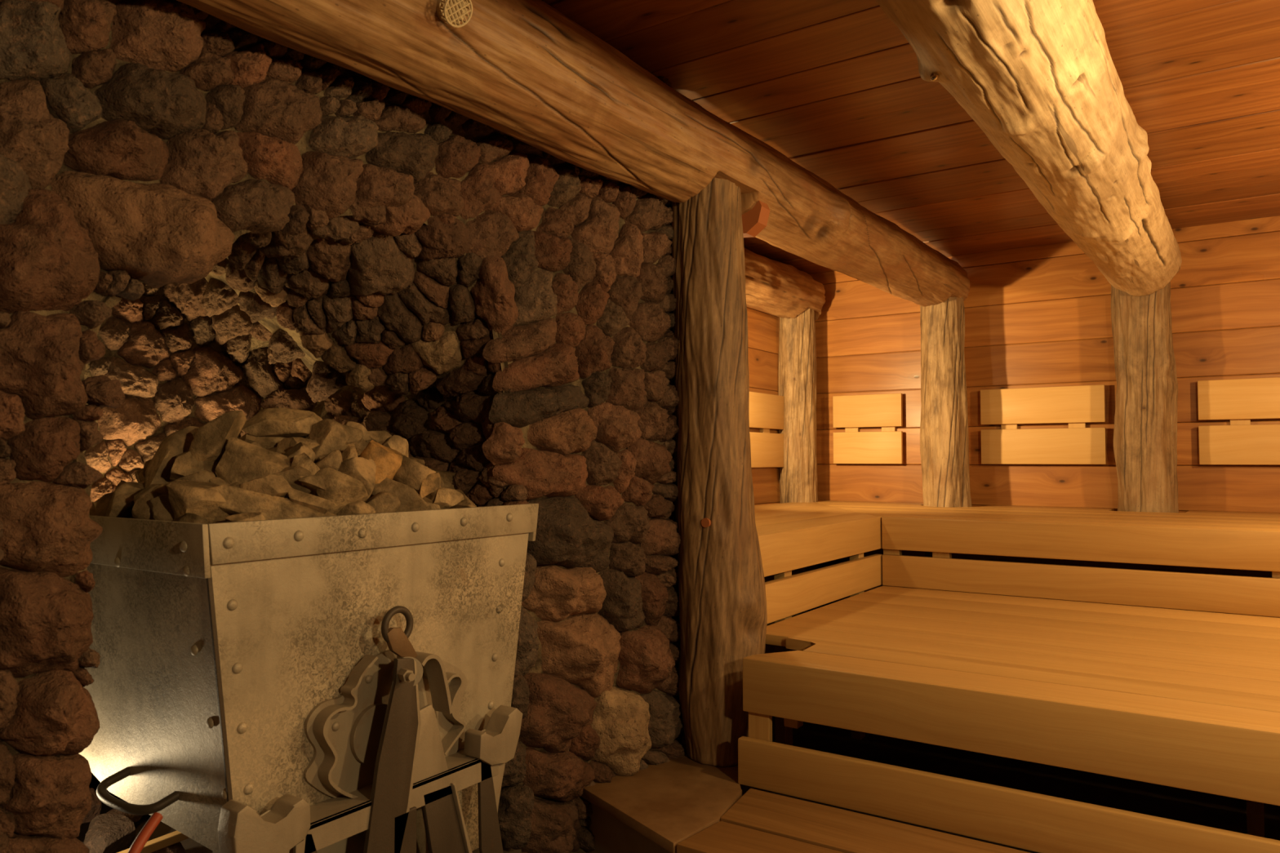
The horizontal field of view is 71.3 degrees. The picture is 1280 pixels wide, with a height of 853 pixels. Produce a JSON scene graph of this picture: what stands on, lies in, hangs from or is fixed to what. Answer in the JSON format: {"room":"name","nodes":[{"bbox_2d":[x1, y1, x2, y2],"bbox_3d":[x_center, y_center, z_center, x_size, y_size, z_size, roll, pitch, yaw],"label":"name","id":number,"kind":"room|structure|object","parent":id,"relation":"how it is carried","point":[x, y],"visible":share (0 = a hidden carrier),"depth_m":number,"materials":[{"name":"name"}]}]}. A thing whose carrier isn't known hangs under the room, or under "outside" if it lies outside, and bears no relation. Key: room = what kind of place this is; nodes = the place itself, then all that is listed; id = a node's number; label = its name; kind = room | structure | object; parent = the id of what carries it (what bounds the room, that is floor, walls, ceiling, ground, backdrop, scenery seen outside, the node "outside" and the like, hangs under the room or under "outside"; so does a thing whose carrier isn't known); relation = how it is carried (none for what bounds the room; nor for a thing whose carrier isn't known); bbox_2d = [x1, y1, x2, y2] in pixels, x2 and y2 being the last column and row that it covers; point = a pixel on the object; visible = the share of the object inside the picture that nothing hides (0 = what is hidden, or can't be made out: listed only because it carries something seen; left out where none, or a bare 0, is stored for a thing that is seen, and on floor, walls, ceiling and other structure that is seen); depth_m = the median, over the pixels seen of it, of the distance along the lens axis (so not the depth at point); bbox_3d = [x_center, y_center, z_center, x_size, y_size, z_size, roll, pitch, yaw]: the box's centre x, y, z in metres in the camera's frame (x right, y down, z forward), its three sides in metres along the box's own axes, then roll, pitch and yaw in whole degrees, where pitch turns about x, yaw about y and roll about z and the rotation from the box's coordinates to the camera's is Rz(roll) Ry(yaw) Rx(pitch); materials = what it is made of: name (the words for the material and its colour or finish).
{"room":"spa","nodes":[
{"label":"spa","id":0,"kind":"room"},
{"bbox_2d":[82,821,521,852],"bbox_3d":[-1.049,1.110,1.851,0.840,0.230,1.750,-1,-3,34],"label":"floor","id":1,"kind":"structure","parent":0,"point":[190,846],"depth_m":2.18,"materials":[{"name":"paint"}]},
{"bbox_2d":[81,787,102,823],"bbox_3d":[-1.415,0.971,2.267,0.085,0.082,0.067,-2,-3,41],"label":"rock","id":2,"kind":"object","parent":1,"relation":"on","point":[95,809],"visible":0.34,"depth_m":2.26,"materials":[{"name":"stone"}]},
{"bbox_2d":[84,813,136,852],"bbox_3d":[-1.241,0.972,2.077,0.107,0.115,0.112,-1,-3,34],"label":"rock","id":3,"kind":"object","parent":1,"relation":"on","point":[106,833],"visible":0.94,"depth_m":2.07,"materials":[{"name":"stone"}]},
{"bbox_2d":[106,801,142,822],"bbox_3d":[-1.286,0.972,2.238,0.102,0.076,0.083,2,-3,-40],"label":"rock","id":4,"kind":"object","parent":1,"relation":"on","point":[135,818],"visible":0.2,"depth_m":2.22,"materials":[{"name":"stone"}]},
{"bbox_2d":[151,842,186,852],"bbox_3d":[-1.083,0.979,2.036,0.086,0.066,0.062,1,-2,-25],"label":"rock","id":5,"kind":"object","parent":1,"relation":"on","point":[177,847],"visible":0.58,"depth_m":2.03,"materials":[{"name":"stone"}]},
{"bbox_2d":[117,831,189,852],"bbox_3d":[-1.082,0.941,2.018,0.022,0.020,0.198,-1,-2,31],"label":"wooden lath","id":6,"kind":"object","parent":5,"relation":"on","point":[165,841],"visible":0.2,"depth_m":2.01,"materials":[{"name":"brown wood"}]},
{"bbox_2d":[0,0,685,852],"bbox_3d":[-0.982,0.062,1.185,0.238,2.389,4.032,-1,-3,34],"label":"wall","id":7,"kind":"structure","parent":0,"point":[140,140],"depth_m":1.74,"materials":[{"name":"stone"}]},
{"bbox_2d":[52,195,528,757],"bbox_3d":[-1.027,0.349,2.035,1.059,1.854,1.582,-1,-3,34],"label":"wall niche","id":8,"kind":"object","parent":7,"relation":"in","point":[367,317],"visible":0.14,"depth_m":2.21,"materials":[{"name":"stone"}]},
{"bbox_2d":[75,715,1279,852],"bbox_3d":[0.667,1.270,1.737,5.500,0.100,6.900,-1,-3,34],"label":"floor","id":9,"kind":"structure","parent":0,"point":[1204,809],"depth_m":3.20,"materials":[{"name":"tile"}]},
{"bbox_2d":[128,812,162,852],"bbox_3d":[-0.702,0.880,1.258,0.050,0.608,0.158,1,-3,-32],"label":"hose","id":10,"kind":"object","parent":9,"relation":"on","point":[152,824],"visible":1,"depth_m":1.31,"materials":[{"name":"red rubber"}]},
{"bbox_2d":[79,502,538,852],"bbox_3d":[-0.721,0.706,1.986,0.771,1.047,0.864,-1,-3,34],"label":"cart","id":11,"kind":"object","parent":9,"relation":"on","point":[340,683],"visible":0.97,"depth_m":1.71,"materials":[{"name":"metal"}]},
{"bbox_2d":[129,496,432,522],"bbox_3d":[-0.765,0.184,2.037,0.600,0.203,0.780,-1,-3,34],"label":"stone chippings","id":12,"kind":"object","parent":11,"relation":"in","point":[426,500],"visible":0.02,"depth_m":2.06,"materials":[{"name":"stone"}]},
{"bbox_2d":[88,502,97,515],"bbox_3d":[-1.141,0.183,1.892,0.088,0.062,0.114,0,-2,-3],"label":"rock","id":13,"kind":"object","parent":12,"relation":"on","point":[92,512],"visible":0.02,"depth_m":1.86,"materials":[{"name":"stone"}]},
{"bbox_2d":[93,492,132,518],"bbox_3d":[-1.074,0.165,1.829,0.068,0.073,0.122,1,-2,-19],"label":"rock","id":14,"kind":"object","parent":12,"relation":"on","point":[101,504],"visible":0.34,"depth_m":1.79,"materials":[{"name":"brown stone"}]},
{"bbox_2d":[115,480,126,488],"bbox_3d":[-1.112,0.163,1.940,0.121,0.092,0.068,-1,-2,31],"label":"rock","id":15,"kind":"object","parent":12,"relation":"on","point":[122,482],"visible":0.1,"depth_m":1.95,"materials":[{"name":"stone"}]},
{"bbox_2d":[105,481,144,517],"bbox_3d":[-0.990,0.146,1.752,0.050,0.074,0.097,-2,-3,42],"label":"rock","id":16,"kind":"object","parent":12,"relation":"on","point":[122,503],"visible":0.61,"depth_m":1.73,"materials":[{"name":"stone"}]},
{"bbox_2d":[134,468,142,482],"bbox_3d":[-1.073,0.128,2.013,0.117,0.082,0.077,0,-2,-5],"label":"stone","id":17,"kind":"object","parent":12,"relation":"on","point":[136,473],"visible":0.04,"depth_m":1.98,"materials":[{"name":"stone"}]},
{"bbox_2d":[138,471,144,481],"bbox_3d":[-1.016,0.125,1.926,0.104,0.063,0.102,2,-3,-40],"label":"stone","id":18,"kind":"object","parent":12,"relation":"on","point":[140,474],"visible":0.03,"depth_m":1.91,"materials":[{"name":"stone"}]},
{"bbox_2d":[142,458,151,477],"bbox_3d":[-0.971,0.096,1.858,0.113,0.065,0.088,1,-2,-23],"label":"stone","id":19,"kind":"object","parent":12,"relation":"on","point":[147,462],"visible":0.02,"depth_m":1.85,"materials":[{"name":"stone"}]},
{"bbox_2d":[151,470,215,494],"bbox_3d":[-0.885,0.123,1.727,0.117,0.078,0.060,1,-2,-17],"label":"stone","id":20,"kind":"object","parent":12,"relation":"on","point":[205,476],"visible":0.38,"depth_m":1.71,"materials":[{"name":"stone"}]},
{"bbox_2d":[170,512,208,524],"bbox_3d":[-0.828,0.190,1.643,0.090,0.065,0.083,1,-2,-15],"label":"rock","id":21,"kind":"object","parent":12,"relation":"on","point":[187,517],"visible":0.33,"depth_m":1.61,"materials":[{"name":"stone"}]},
{"bbox_2d":[166,479,231,523],"bbox_3d":[-0.811,0.152,1.683,0.102,0.105,0.129,-1,-2,14],"label":"rock","id":22,"kind":"object","parent":21,"relation":"on","point":[184,496],"visible":0.63,"depth_m":1.64,"materials":[{"name":"stone"}]},
{"bbox_2d":[148,493,174,521],"bbox_3d":[-0.875,0.170,1.684,0.098,0.086,0.055,1,-2,-14],"label":"rock","id":23,"kind":"object","parent":22,"relation":"on","point":[160,506],"visible":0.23,"depth_m":1.66,"materials":[{"name":"stone"}]},
{"bbox_2d":[131,491,165,519],"bbox_3d":[-0.920,0.153,1.687,0.067,0.071,0.053,0,-2,-4],"label":"rock","id":24,"kind":"object","parent":23,"relation":"on","point":[141,509],"visible":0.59,"depth_m":1.67,"materials":[{"name":"stone"}]},
{"bbox_2d":[133,484,161,502],"bbox_3d":[-0.923,0.137,1.719,0.093,0.052,0.042,2,-3,-36],"label":"rock","id":25,"kind":"object","parent":24,"relation":"on","point":[142,493],"visible":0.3,"depth_m":1.69,"materials":[{"name":"stone"}]},
{"bbox_2d":[228,482,241,488],"bbox_3d":[-0.766,0.124,1.705,0.105,0.037,0.039,1,-3,-33],"label":"rock","id":26,"kind":"object","parent":22,"relation":"on","point":[235,484],"visible":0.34,"depth_m":1.70,"materials":[{"name":"stone"}]},
{"bbox_2d":[251,441,261,447],"bbox_3d":[-0.847,0.070,1.899,0.122,0.078,0.074,-2,-3,36],"label":"stone","id":27,"kind":"object","parent":12,"relation":"on","point":[255,443],"visible":0.02,"depth_m":1.88,"materials":[{"name":"stone"}]},
{"bbox_2d":[208,484,336,519],"bbox_3d":[-0.716,0.158,1.713,0.253,0.092,0.054,1,-2,-18],"label":"rock","id":28,"kind":"object","parent":12,"relation":"on","point":[238,500],"visible":0.59,"depth_m":1.69,"materials":[{"name":"stone"}]},
{"bbox_2d":[225,511,266,522],"bbox_3d":[-0.726,0.172,1.646,0.070,0.028,0.033,2,-3,-39],"label":"rock","id":29,"kind":"object","parent":28,"relation":"on","point":[256,516],"visible":0.53,"depth_m":1.64,"materials":[{"name":"stone"}]},
{"bbox_2d":[240,474,292,497],"bbox_3d":[-0.718,0.118,1.720,0.101,0.052,0.037,1,-2,-14],"label":"rock","id":30,"kind":"object","parent":28,"relation":"on","point":[273,485],"visible":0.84,"depth_m":1.71,"materials":[{"name":"stone"}]},
{"bbox_2d":[287,487,332,513],"bbox_3d":[-0.643,0.149,1.742,0.085,0.060,0.046,0,-2,-13],"label":"rock","id":31,"kind":"object","parent":28,"relation":"on","point":[313,502],"visible":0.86,"depth_m":1.73,"materials":[{"name":"stone"}]},
{"bbox_2d":[266,447,284,454],"bbox_3d":[-0.750,0.078,1.891,0.135,0.073,0.095,1,-2,-27],"label":"stone","id":32,"kind":"object","parent":12,"relation":"on","point":[280,451],"visible":0.15,"depth_m":1.87,"materials":[{"name":"stone"}]},
{"bbox_2d":[276,437,319,452],"bbox_3d":[-0.722,0.042,1.901,0.099,0.039,0.038,1,-2,-16],"label":"stone","id":33,"kind":"object","parent":32,"relation":"on","point":[286,444],"visible":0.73,"depth_m":1.89,"materials":[{"name":"stone"}]},
{"bbox_2d":[316,444,346,462],"bbox_3d":[-0.680,0.068,1.950,0.124,0.076,0.087,0,-2,12],"label":"stone","id":34,"kind":"object","parent":12,"relation":"on","point":[344,446],"visible":0.06,"depth_m":1.95,"materials":[{"name":"stone"}]},
{"bbox_2d":[307,418,348,463],"bbox_3d":[-0.678,0.041,1.935,0.076,0.115,0.086,-1,-2,28],"label":"stone","id":35,"kind":"object","parent":34,"relation":"on","point":[331,435],"visible":0.61,"depth_m":1.92,"materials":[{"name":"stone"}]},
{"bbox_2d":[335,500,375,515],"bbox_3d":[-0.593,0.169,1.817,0.104,0.047,0.047,0,-2,2],"label":"rock","id":36,"kind":"object","parent":12,"relation":"on","point":[358,507],"visible":0.37,"depth_m":1.80,"materials":[{"name":"stone"}]},
{"bbox_2d":[314,467,368,514],"bbox_3d":[-0.608,0.131,1.796,0.114,0.098,0.079,0,-2,-5],"label":"rock","id":37,"kind":"object","parent":36,"relation":"on","point":[342,489],"visible":0.77,"depth_m":1.78,"materials":[{"name":"stone"}]},
{"bbox_2d":[298,475,325,491],"bbox_3d":[-0.623,0.116,1.777,0.109,0.040,0.043,1,-2,-30],"label":"rock","id":38,"kind":"object","parent":37,"relation":"on","point":[313,482],"visible":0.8,"depth_m":1.75,"materials":[{"name":"stone"}]},
{"bbox_2d":[337,457,376,501],"bbox_3d":[-0.583,0.110,1.828,0.093,0.095,0.061,1,-2,-30],"label":"stone","id":39,"kind":"object","parent":37,"relation":"on","point":[362,469],"visible":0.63,"depth_m":1.81,"materials":[{"name":"stone"}]},
{"bbox_2d":[346,437,368,455],"bbox_3d":[-0.653,0.057,2.036,0.073,0.098,0.112,-1,-2,25],"label":"stone","id":40,"kind":"object","parent":12,"relation":"on","point":[362,444],"visible":0.17,"depth_m":2.02,"materials":[{"name":"stone"}]},
{"bbox_2d":[342,424,364,444],"bbox_3d":[-0.680,0.021,2.022,0.104,0.056,0.051,0,-2,-12],"label":"stone","id":41,"kind":"object","parent":40,"relation":"on","point":[354,434],"visible":0.31,"depth_m":2.03,"materials":[{"name":"stone"}]},
{"bbox_2d":[344,421,370,440],"bbox_3d":[-0.659,0.016,2.071,0.064,0.055,0.055,1,-2,-29],"label":"stone","id":42,"kind":"object","parent":40,"relation":"on","point":[351,424],"visible":0.38,"depth_m":2.06,"materials":[{"name":"stone"}]},
{"bbox_2d":[365,491,400,513],"bbox_3d":[-0.543,0.166,1.873,0.076,0.059,0.040,1,-2,-22],"label":"rock","id":43,"kind":"object","parent":12,"relation":"on","point":[383,501],"visible":0.58,"depth_m":1.86,"materials":[{"name":"stone"}]},
{"bbox_2d":[369,477,431,511],"bbox_3d":[-0.529,0.158,1.915,0.160,0.114,0.054,1,-2,-14],"label":"rock","id":44,"kind":"object","parent":12,"relation":"on","point":[410,500],"visible":0.38,"depth_m":1.91,"materials":[{"name":"stone"}]},
{"bbox_2d":[417,471,440,497],"bbox_3d":[-0.467,0.131,1.973,0.050,0.060,0.032,1,-2,-27],"label":"rock","id":45,"kind":"object","parent":44,"relation":"on","point":[432,482],"visible":0.94,"depth_m":1.96,"materials":[{"name":"stone"}]},
{"bbox_2d":[393,454,435,494],"bbox_3d":[-0.505,0.107,1.982,0.103,0.090,0.078,1,-2,-19],"label":"stone","id":46,"kind":"object","parent":45,"relation":"on","point":[411,473],"visible":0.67,"depth_m":1.95,"materials":[{"name":"stone"}]},
{"bbox_2d":[425,487,440,501],"bbox_3d":[-0.505,0.142,2.121,0.059,0.082,0.112,0,-2,3],"label":"rock","id":47,"kind":"object","parent":12,"relation":"on","point":[431,497],"visible":0.05,"depth_m":2.09,"materials":[{"name":"stone"}]},
{"label":"heating unit","id":48,"kind":"object","parent":47,"relation":"on","visible":0},
{"bbox_2d":[408,456,425,465],"bbox_3d":[-0.586,0.083,2.108,0.153,0.054,0.083,1,-2,-22],"label":"stone","id":49,"kind":"object","parent":48,"relation":"on","point":[421,461],"visible":0.09,"depth_m":2.12,"materials":[{"name":"stone"}]},
{"bbox_2d":[426,502,440,510],"bbox_3d":[-0.494,0.178,1.964,0.109,0.039,0.038,0,-2,-11],"label":"rock","id":50,"kind":"object","parent":12,"relation":"on","point":[433,506],"visible":0.15,"depth_m":1.96,"materials":[{"name":"stone"}]},
{"bbox_2d":[430,468,456,489],"bbox_3d":[-0.525,0.158,2.282,0.185,0.126,0.123,0,-2,-12],"label":"stone","id":51,"kind":"object","parent":12,"relation":"on","point":[447,477],"visible":0.12,"depth_m":2.24,"materials":[{"name":"stone"}]},
{"bbox_2d":[432,488,464,509],"bbox_3d":[-0.433,0.164,2.017,0.072,0.052,0.040,1,-2,-20],"label":"rock","id":52,"kind":"object","parent":12,"relation":"on","point":[446,498],"visible":0.91,"depth_m":2.00,"materials":[{"name":"stone"}]},
{"bbox_2d":[448,488,476,508],"bbox_3d":[-0.424,0.190,2.181,0.096,0.070,0.107,0,-2,8],"label":"rock","id":53,"kind":"object","parent":12,"relation":"on","point":[466,503],"visible":0.38,"depth_m":2.14,"materials":[{"name":"stone"}]},
{"bbox_3d":[-0.529,0.121,2.058,0.086,0.067,0.097,8,-2,15],"label":"heating unit","id":54,"kind":"object","parent":12,"relation":"on","visible":0},
{"bbox_2d":[382,435,408,457],"bbox_3d":[-0.564,0.060,2.055,0.051,0.080,0.064,0,-2,4],"label":"stone","id":55,"kind":"object","parent":54,"relation":"on","point":[397,442],"visible":0.4,"depth_m":2.04,"materials":[{"name":"stone"}]},
{"bbox_3d":[-0.621,0.113,1.910,0.131,0.069,0.093,34,27,13],"label":"heating unit","id":56,"kind":"object","parent":12,"relation":"on","visible":0},
{"bbox_2d":[341,444,358,461],"bbox_3d":[-0.619,0.073,1.885,0.052,0.070,0.062,1,-2,-16],"label":"stone","id":57,"kind":"object","parent":56,"relation":"on","point":[350,451],"visible":0.35,"depth_m":1.87,"materials":[{"name":"stone"}]},
{"bbox_2d":[359,440,405,484],"bbox_3d":[-0.559,0.096,1.940,0.111,0.132,0.073,2,-3,-44],"label":"stone","id":58,"kind":"object","parent":56,"relation":"on","point":[388,460],"visible":0.6,"depth_m":1.91,"materials":[{"name":"brown stone"}]},
{"bbox_3d":[-0.914,0.126,1.807,0.131,0.069,0.093,12,17,-26],"label":"heating unit","id":59,"kind":"object","parent":12,"relation":"on","visible":0},
{"bbox_2d":[169,451,220,481],"bbox_3d":[-0.870,0.088,1.779,0.121,0.088,0.071,1,-3,-33],"label":"stone","id":60,"kind":"object","parent":59,"relation":"on","point":[184,464],"visible":0.38,"depth_m":1.75,"materials":[{"name":"stone"}]},
{"bbox_2d":[188,410,246,462],"bbox_3d":[-0.853,0.024,1.795,0.104,0.112,0.076,0,-2,-9],"label":"stone","id":61,"kind":"object","parent":60,"relation":"on","point":[209,443],"visible":0.87,"depth_m":1.77,"materials":[{"name":"stone"}]},
{"label":"heating unit","id":62,"kind":"object","parent":12,"relation":"on","visible":0},
{"bbox_2d":[239,433,290,448],"bbox_3d":[-0.806,0.041,1.923,0.105,0.059,0.062,1,-2,-29],"label":"stone","id":63,"kind":"object","parent":62,"relation":"on","point":[265,442],"visible":0.46,"depth_m":1.90,"materials":[{"name":"stone"}]},
{"bbox_2d":[242,407,322,437],"bbox_3d":[-0.761,-0.009,1.927,0.180,0.065,0.062,1,-2,-30],"label":"stone","id":64,"kind":"object","parent":63,"relation":"on","point":[279,421],"visible":0.88,"depth_m":1.91,"materials":[{"name":"stone"}]},
{"bbox_3d":[-0.737,0.078,2.175,0.124,0.076,0.080,6,-31,-28],"label":"heating unit","id":65,"kind":"object","parent":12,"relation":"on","visible":0},
{"bbox_3d":[-0.660,0.065,2.146,0.153,0.045,0.091,-25,-27,29],"label":"heating unit","id":66,"kind":"object","parent":65,"relation":"on","visible":0},
{"bbox_2d":[365,431,391,444],"bbox_3d":[-0.633,0.041,2.119,0.090,0.064,0.049,0,-2,-5],"label":"stone","id":67,"kind":"object","parent":66,"relation":"on","point":[380,437],"visible":0.23,"depth_m":2.11,"materials":[{"name":"stone"}]},
{"bbox_2d":[581,737,771,852],"bbox_3d":[0.085,1.107,2.440,0.475,0.280,0.682,-1,-3,34],"label":"step","id":68,"kind":"structure","parent":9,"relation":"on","point":[655,809],"depth_m":2.31,"materials":[{"name":"wood"}]},
{"bbox_2d":[671,177,767,767],"bbox_3d":[0.232,0.117,2.682,0.290,1.713,0.249,-1,-3,34],"label":"log post","id":69,"kind":"object","parent":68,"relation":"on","point":[723,614],"visible":0.84,"depth_m":2.59,"materials":[{"name":"brown wood"}]},
{"bbox_2d":[777,308,819,613],"bbox_3d":[0.930,0.329,5.224,0.234,2.048,0.230,-1,-3,34],"label":"log post","id":70,"kind":"object","parent":9,"relation":"on","point":[797,373],"visible":0.48,"depth_m":5.15,"materials":[{"name":"brown wood"}]},
{"bbox_2d":[743,247,825,319],"bbox_3d":[0.315,-0.800,4.357,0.306,0.307,2.482,-1,-3,34],"label":"log beam","id":71,"kind":"structure","parent":70,"relation":"on","point":[779,289],"depth_m":4.82,"materials":[{"name":"brown wood"}]},
{"bbox_2d":[754,502,882,746],"bbox_3d":[0.654,0.850,4.027,0.864,0.910,2.526,-1,-3,34],"label":"bench","id":72,"kind":"object","parent":9,"relation":"on","point":[793,536],"visible":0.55,"depth_m":3.35,"materials":[{"name":"brown wood"}]},
{"bbox_2d":[676,788,1029,852],"bbox_3d":[1.426,1.066,1.363,3.014,0.280,0.411,-1,-3,34],"label":"step","id":73,"kind":"structure","parent":9,"relation":"on","point":[759,821],"depth_m":2.08,"materials":[{"name":"brown wood"}]},
{"bbox_2d":[920,297,972,556],"bbox_3d":[1.629,0.326,4.722,0.274,2.018,0.260,-1,-3,34],"label":"log post","id":74,"kind":"object","parent":9,"relation":"on","point":[944,425],"visible":0.46,"depth_m":4.65,"materials":[{"name":"brown wood"}]},
{"bbox_2d":[177,0,969,306],"bbox_3d":[-0.128,-0.807,2.242,0.316,0.374,6.429,-1,-3,35],"label":"log beam","id":75,"kind":"structure","parent":74,"relation":"on","point":[524,70],"depth_m":2.08,"materials":[{"name":"brown wood"}]},
{"bbox_2d":[435,0,472,27],"bbox_3d":[-0.353,-0.782,1.660,0.081,0.082,0.065,-1,-3,34],"label":"vent grille","id":76,"kind":"object","parent":75,"relation":"attached to","point":[452,12],"visible":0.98,"depth_m":1.65,"materials":[{"name":"beige plastic"}]},
{"bbox_2d":[742,200,769,237],"bbox_3d":[0.337,-0.682,2.856,0.145,0.145,0.060,-1,-3,34],"label":"stub","id":77,"kind":"object","parent":75,"relation":"attached to","point":[753,221],"visible":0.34,"depth_m":2.82,"materials":[{"name":"brown wood"}]},
{"bbox_2d":[737,585,1279,852],"bbox_3d":[1.921,0.931,2.264,3.200,0.617,1.618,-1,-3,34],"label":"bench","id":78,"kind":"object","parent":9,"relation":"on","point":[1188,700],"visible":0.98,"depth_m":2.21,"materials":[{"name":"brown wood"}]},
{"bbox_2d":[815,500,1279,617],"bbox_3d":[2.345,0.839,3.725,4.136,0.910,1.330,-1,-3,34],"label":"bench","id":79,"kind":"object","parent":9,"relation":"on","point":[1220,562],"visible":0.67,"depth_m":3.45,"materials":[{"name":"brown wood"}]},
{"bbox_2d":[1111,281,1178,512],"bbox_3d":[2.463,0.280,4.328,0.280,2.080,0.279,1,-2,-16],"label":"log post","id":80,"kind":"object","parent":9,"relation":"on","point":[1145,431],"visible":0.59,"depth_m":4.25,"materials":[{"name":"brown wood"}]},
{"bbox_2d":[875,0,1182,296],"bbox_3d":[0.678,-0.860,1.761,0.358,0.356,6.532,-1,-3,34],"label":"log beam","id":81,"kind":"structure","parent":80,"relation":"on","point":[1040,78],"depth_m":2.05,"materials":[{"name":"brown wood"}]},
{"bbox_2d":[929,72,938,80],"bbox_3d":[0.611,-0.730,1.832,0.030,0.037,0.024,-1,-3,34],"label":"light","id":82,"kind":"object","parent":81,"relation":"attached to","point":[934,77],"visible":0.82,"depth_m":1.83,"materials":[{"name":"metal"}]},
{"bbox_2d":[746,306,780,506],"bbox_3d":[0.231,0.155,4.433,0.060,2.330,2.600,-1,-3,34],"label":"wall","id":83,"kind":"structure","parent":0,"point":[762,327],"depth_m":5.10,"materials":[{"name":"brown wood"}]},
{"bbox_2d":[748,391,784,467],"bbox_3d":[0.630,0.019,4.923,0.052,0.413,0.750,-1,-3,34],"label":"backrest","id":84,"kind":"object","parent":83,"relation":"attached to","point":[766,411],"visible":0.39,"depth_m":4.99,"materials":[{"name":"brown wood"}]},
{"bbox_2d":[541,0,1279,274],"bbox_3d":[0.630,-1.109,1.790,5.420,0.080,6.802,-1,-3,34],"label":"ceiling","id":85,"kind":"structure","parent":0,"point":[836,87],"depth_m":2.81,"materials":[{"name":"brown wood"}]},
{"bbox_2d":[809,215,1279,607],"bbox_3d":[2.832,0.149,4.276,4.620,2.330,0.060,-1,-3,34],"label":"wall","id":86,"kind":"structure","parent":0,"point":[1037,316],"depth_m":4.71,"materials":[{"name":"brown wood"}]},
{"bbox_2d":[832,393,902,463],"bbox_3d":[1.335,0.016,5.227,0.413,0.404,0.052,-1,-3,34],"label":"backrest","id":87,"kind":"object","parent":86,"relation":"attached to","point":[850,412],"visible":1,"depth_m":5.20,"materials":[{"name":"brown wood"}]},
{"bbox_2d":[980,384,1106,464],"bbox_3d":[2.114,-0.003,4.699,0.604,0.404,0.052,-1,-3,34],"label":"backrest","id":88,"kind":"object","parent":86,"relation":"attached to","point":[1080,405],"visible":1,"depth_m":4.67,"materials":[{"name":"brown wood"}]},
{"bbox_2d":[1197,377,1279,465],"bbox_3d":[2.945,-0.024,4.135,0.607,0.404,0.052,-1,-3,34],"label":"backrest","id":89,"kind":"object","parent":86,"relation":"attached to","point":[1239,401],"visible":1,"depth_m":4.19,"materials":[{"name":"brown wood"}]},
{"bbox_3d":[-0.645,0.117,1.854,0.064,0.070,0.108,15,-26,-33],"label":"heating unit","id":90,"kind":"object","parent":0,"visible":0},
{"bbox_2d":[315,449,342,471],"bbox_3d":[-0.637,0.081,1.819,0.064,0.068,0.050,1,-2,-23],"label":"stone","id":91,"kind":"object","parent":90,"relation":"on","point":[333,460],"visible":0.36,"depth_m":1.80,"materials":[{"name":"stone"}]},
{"bbox_3d":[-0.762,0.140,1.740,0.122,0.053,0.093,-24,34,-25],"label":"heating unit","id":92,"kind":"object","parent":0,"visible":0},
{"bbox_2d":[251,465,312,498],"bbox_3d":[-0.710,0.119,1.793,0.123,0.083,0.079,0,-2,-10],"label":"stone","id":93,"kind":"object","parent":92,"relation":"on","point":[291,474],"visible":0.32,"depth_m":1.76,"materials":[{"name":"stone"}]},
{"bbox_2d":[214,437,292,484],"bbox_3d":[-0.752,0.086,1.805,0.177,0.126,0.114,0,-2,-10],"label":"stone","id":94,"kind":"object","parent":93,"relation":"on","point":[242,461],"visible":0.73,"depth_m":1.76,"materials":[{"name":"stone"}]},
{"bbox_2d":[283,442,315,462],"bbox_3d":[-0.713,0.064,1.831,0.089,0.065,0.046,1,-2,-25],"label":"stone","id":95,"kind":"object","parent":94,"relation":"on","point":[300,448],"visible":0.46,"depth_m":1.83,"materials":[{"name":"stone"}]},
{"bbox_2d":[290,452,319,495],"bbox_3d":[-0.661,0.099,1.791,0.067,0.093,0.061,-1,-2,24],"label":"stone","id":96,"kind":"object","parent":94,"relation":"on","point":[302,460],"visible":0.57,"depth_m":1.78,"materials":[{"name":"stone"}]},
{"label":"heating unit","id":97,"kind":"object","parent":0,"visible":0},
{"bbox_2d":[144,426,199,488],"bbox_3d":[-0.939,0.081,1.812,0.128,0.164,0.079,2,-3,-39],"label":"stone","id":98,"kind":"object","parent":97,"relation":"on","point":[158,469],"visible":0.36,"depth_m":1.77,"materials":[{"name":"stone"}]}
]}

